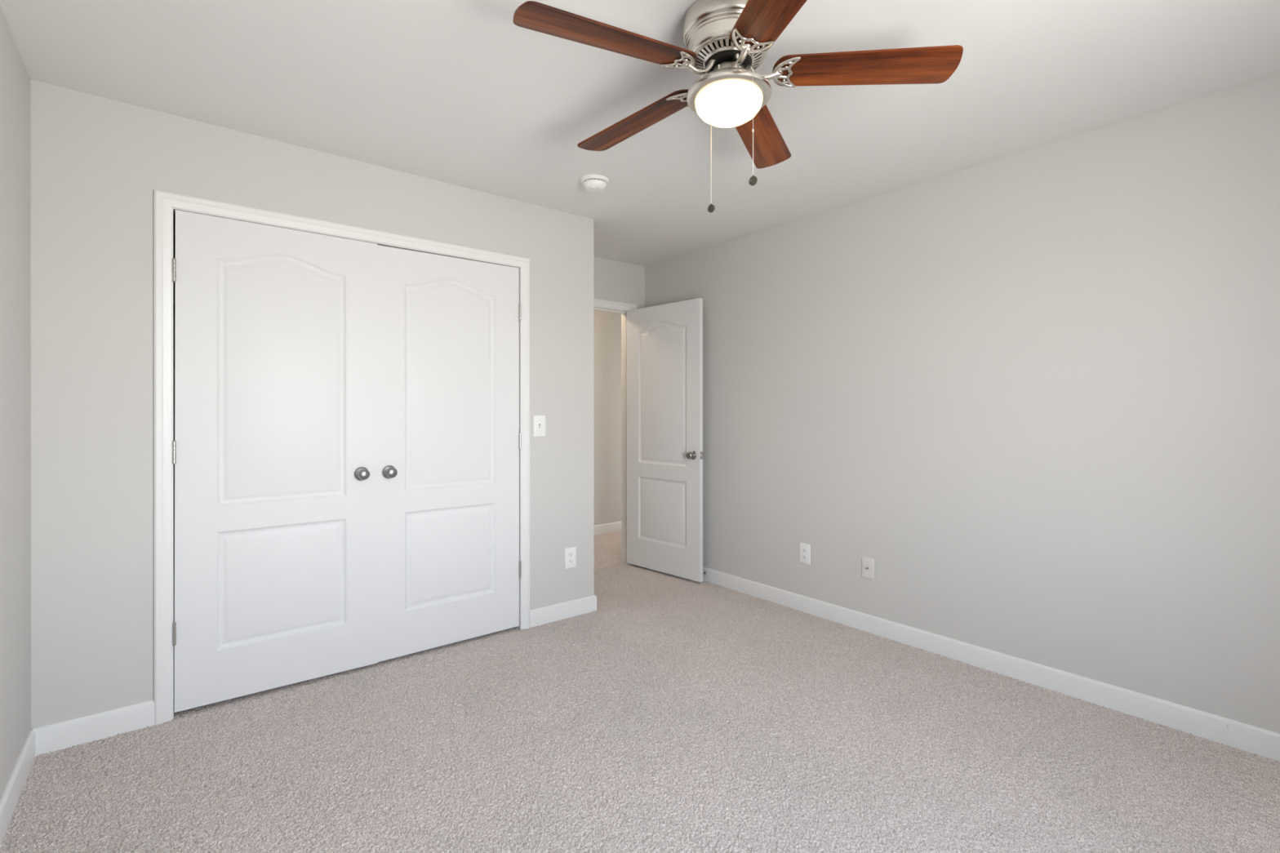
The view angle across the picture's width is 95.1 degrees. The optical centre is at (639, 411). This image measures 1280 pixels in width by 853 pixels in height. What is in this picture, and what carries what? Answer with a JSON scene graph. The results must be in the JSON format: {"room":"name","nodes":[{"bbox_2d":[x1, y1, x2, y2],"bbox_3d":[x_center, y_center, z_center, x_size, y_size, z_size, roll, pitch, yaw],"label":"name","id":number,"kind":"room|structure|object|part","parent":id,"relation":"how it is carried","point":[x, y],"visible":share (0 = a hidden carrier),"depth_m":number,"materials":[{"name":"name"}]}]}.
{"room":"empty bedroom","nodes":[
{"label":"empty bedroom","id":0,"kind":"room"},
{"bbox_2d":[0,6,31,799],"bbox_3d":[-1.335,0.047,0.946,0.120,2.490,4.582,0,0,-39],"label":"wall","id":1,"kind":"structure","parent":0,"point":[15,79],"depth_m":1.89,"materials":[{"name":"grey paint"}]},
{"bbox_2d":[0,728,35,847],"bbox_3d":[-1.062,1.196,0.714,0.013,0.100,3.600,0,0,-39],"label":"baseboard","id":2,"kind":"structure","parent":1,"relation":"attached to","point":[11,796],"depth_m":1.85,"materials":[{"name":"white paint"}]},
{"bbox_2d":[31,80,594,728],"bbox_3d":[-1.277,0.047,2.924,2.454,2.490,0.110,0,0,-39],"label":"wall","id":3,"kind":"structure","parent":0,"point":[98,162],"depth_m":2.28,"materials":[{"name":"grey paint"}]},
{"bbox_2d":[32,699,154,756],"bbox_3d":[-2.060,1.196,2.213,0.342,0.100,0.013,0,0,-39],"label":"baseboard","id":4,"kind":"structure","parent":3,"relation":"attached to","point":[57,736],"depth_m":2.21,"materials":[{"name":"white paint"}]},
{"bbox_2d":[172,209,377,712],"bbox_3d":[-1.578,0.205,2.593,0.786,2.042,0.095,0,0,-39],"label":"door","id":5,"kind":"structure","parent":3,"relation":"in","point":[274,446],"depth_m":2.57,"materials":[{"name":"white paint"}]},
{"bbox_3d":[-1.327,0.299,2.794,0.066,0.066,0.026,0,0,-39],"label":"knob","id":6,"kind":"part","parent":5,"relation":"part of","materials":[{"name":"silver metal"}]},
{"bbox_2d":[153,189,530,724],"bbox_3d":[-1.314,0.181,2.884,1.662,2.121,0.127,0,0,-39],"label":"trim","id":7,"kind":"structure","parent":3,"relation":"attached to","point":[166,204],"depth_m":2.35,"materials":[{"name":"white paint"}]},
{"bbox_2d":[377,244,521,662],"bbox_3d":[-0.970,0.203,3.086,0.777,2.039,0.095,0,0,-39],"label":"door","id":8,"kind":"structure","parent":3,"relation":"in","point":[449,570],"depth_m":3.06,"materials":[{"name":"white paint"}]},
{"bbox_3d":[-1.230,0.299,2.876,0.066,0.066,0.026,0,0,-39],"label":"knob","id":9,"kind":"part","parent":8,"relation":"part of","materials":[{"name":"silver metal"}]},
{"bbox_2d":[533,415,545,436],"bbox_3d":[-0.581,0.085,3.401,0.079,0.124,0.022,0,0,-39],"label":"light switch","id":10,"kind":"object","parent":3,"relation":"attached to","point":[539,421],"visible":1,"depth_m":3.40,"materials":[{"name":"white plastic"}]},
{"bbox_2d":[564,546,576,568],"bbox_3d":[-0.419,0.886,3.540,0.079,0.125,0.008,0,0,-39],"label":"wall outlet","id":11,"kind":"object","parent":3,"relation":"attached to","point":[570,553],"visible":1,"depth_m":3.54,"materials":[{"name":"white plastic"}]},
{"bbox_2d":[568,551,573,557],"bbox_3d":[-0.418,0.866,3.538,0.034,0.028,0.004,0,0,-39],"label":"receptacle","id":12,"kind":"object","parent":11,"relation":"attached to","point":[570,553],"depth_m":3.54,"materials":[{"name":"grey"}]},
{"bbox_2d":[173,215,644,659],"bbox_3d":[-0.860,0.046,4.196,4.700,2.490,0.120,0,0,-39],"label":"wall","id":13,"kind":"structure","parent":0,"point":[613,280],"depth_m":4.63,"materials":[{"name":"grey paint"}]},
{"bbox_2d":[593,297,637,564],"bbox_3d":[-0.410,0.184,4.548,0.893,2.115,0.137,0,0,-39],"label":"trim","id":14,"kind":"structure","parent":13,"relation":"attached to","point":[599,304],"depth_m":4.79,"materials":[{"name":"white paint"}]},
{"bbox_2d":[626,297,703,582],"bbox_3d":[0.172,0.205,4.468,0.156,2.033,0.783,0,0,-45],"label":"door","id":15,"kind":"structure","parent":13,"relation":"in","point":[664,342],"depth_m":4.43,"materials":[{"name":"white paint"}]},
{"bbox_3d":[0.375,0.316,4.218,0.026,0.064,0.064,0,0,-45],"label":"knob","id":16,"kind":"part","parent":15,"relation":"part of","materials":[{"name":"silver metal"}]},
{"bbox_2d":[593,310,621,524],"bbox_3d":[-1.178,0.047,5.385,3.700,2.490,0.120,0,0,-39],"label":"wall","id":17,"kind":"structure","parent":0,"point":[606,325],"depth_m":5.99,"materials":[{"name":"grey paint"}]},
{"bbox_2d":[594,521,621,534],"bbox_3d":[-1.096,1.196,5.365,3.600,0.100,0.013,0,0,-39],"label":"baseboard","id":18,"kind":"structure","parent":17,"relation":"attached to","point":[611,527],"depth_m":5.97,"materials":[{"name":"white paint"}]},
{"bbox_2d":[0,530,1279,852],"bbox_3d":[0.182,1.245,2.905,4.740,0.023,5.488,0,0,-39],"label":"floor","id":19,"kind":"structure","parent":0,"point":[675,714],"depth_m":2.09,"materials":[{"name":"carpet"}]},
{"bbox_2d":[0,0,1279,266],"bbox_3d":[0.187,-1.249,2.897,4.940,0.100,5.708,0,0,-39],"label":"ceiling","id":20,"kind":"structure","parent":0,"point":[456,92],"depth_m":2.13,"materials":[{"name":"white paint"}]},
{"bbox_2d":[580,174,608,192],"bbox_3d":[-0.235,-1.172,3.033,0.147,0.054,0.147,0,0,-39],"label":"smoke detector","id":21,"kind":"object","parent":20,"relation":"attached to","point":[591,183],"visible":1,"depth_m":2.99,"materials":[{"name":"white plastic"}]},
{"bbox_2d":[512,0,963,213],"bbox_3d":[0.238,-0.924,1.804,1.270,0.551,1.270,0,0,-39],"label":"ceiling fan","id":22,"kind":"object","parent":20,"relation":"hanging from","point":[725,41],"visible":1,"depth_m":1.72,"materials":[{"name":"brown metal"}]},
{"bbox_3d":[-0.080,-1.024,1.608,0.534,0.006,0.142,-2,12,-28],"label":"fan blade","id":23,"kind":"part","parent":22,"relation":"part of","materials":[{"name":"brown wood"}]},
{"bbox_3d":[-0.012,-1.024,2.076,0.534,0.006,0.142,-3,9,45],"label":"fan blade","id":24,"kind":"part","parent":22,"relation":"part of","materials":[{"name":"brown wood"}]},
{"bbox_3d":[0.179,-1.036,1.887,0.160,0.059,0.121,-3,9,45],"label":"blade arm","id":25,"kind":"part","parent":22,"relation":"part of","materials":[{"name":"silver metal"}]},
{"bbox_3d":[0.158,-1.036,1.734,0.160,0.059,0.121,-2,12,-28],"label":"blade arm","id":26,"kind":"part","parent":22,"relation":"part of","materials":[{"name":"silver metal"}]},
{"bbox_3d":[0.246,-0.855,1.882,0.003,0.345,0.083,0,0,-18],"label":"pull chain","id":27,"kind":"part","parent":22,"relation":"part of","materials":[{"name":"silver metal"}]},
{"bbox_3d":[0.272,-0.923,1.796,0.204,0.068,0.204,0,0,-39],"label":"lamp shade","id":28,"kind":"part","parent":22,"relation":"part of","materials":[{"name":"white glass"}]},
{"bbox_3d":[0.308,-0.853,1.714,0.003,0.349,0.083,0,0,-24],"label":"pull chain","id":29,"kind":"part","parent":22,"relation":"part of","materials":[{"name":"silver metal"}]},
{"bbox_3d":[0.298,-1.036,1.669,0.121,0.059,0.160,11,0,-12],"label":"blade arm","id":30,"kind":"part","parent":22,"relation":"part of","materials":[{"name":"silver metal"}]},
{"bbox_3d":[0.441,-1.024,2.157,0.142,0.006,0.534,-12,-7,24],"label":"fan blade","id":31,"kind":"part","parent":22,"relation":"part of","materials":[{"name":"brown wood"}]},
{"bbox_3d":[0.352,-1.024,1.406,0.142,0.006,0.534,11,0,-12],"label":"fan blade","id":32,"kind":"part","parent":22,"relation":"part of","materials":[{"name":"brown wood"}]},
{"bbox_3d":[0.400,-1.036,1.780,0.160,0.059,0.121,2,-10,7],"label":"blade arm","id":33,"kind":"part","parent":22,"relation":"part of","materials":[{"name":"silver metal"}]},
{"bbox_3d":[0.667,-1.024,1.746,0.534,0.006,0.142,2,-10,7],"label":"fan blade","id":34,"kind":"part","parent":22,"relation":"part of","materials":[{"name":"brown wood"}]},
{"bbox_2d":[644,73,1279,733],"bbox_3d":[1.480,0.045,3.139,0.100,2.490,4.462,0,0,-39],"label":"wall","id":35,"kind":"structure","parent":0,"point":[1037,388],"depth_m":2.65,"materials":[{"name":"grey paint"}]},
{"bbox_2d":[799,542,810,564],"bbox_3d":[1.020,0.880,3.623,0.008,0.125,0.079,0,0,-39],"label":"wall outlet","id":36,"kind":"object","parent":35,"relation":"attached to","point":[804,548],"visible":1,"depth_m":3.62,"materials":[{"name":"white plastic"}]},
{"bbox_2d":[862,556,874,579],"bbox_3d":[1.280,0.882,3.293,0.018,0.116,0.074,0,0,-39],"label":"cable plate","id":37,"kind":"object","parent":35,"relation":"attached to","point":[868,564],"visible":1,"depth_m":3.29,"materials":[{"name":"white plastic"}]},
{"bbox_2d":[702,566,1279,761],"bbox_3d":[1.392,1.194,3.158,0.014,0.100,4.322,0,0,-39],"label":"baseboard","id":38,"kind":"structure","parent":35,"relation":"attached to","point":[1242,736],"depth_m":2.64,"materials":[{"name":"white paint"}]},
{"bbox_3d":[-0.592,0.046,3.941,0.110,2.490,0.612,0,0,-39],"label":"wall","id":39,"kind":"structure","parent":0,"visible":0},
{"bbox_2d":[530,595,596,627],"bbox_3d":[-0.680,1.195,3.791,0.464,0.100,0.736,0,0,-39],"label":"baseboard","id":40,"kind":"structure","parent":39,"relation":"attached to","point":[545,615],"depth_m":3.50,"materials":[{"name":"white paint"}]}
]}

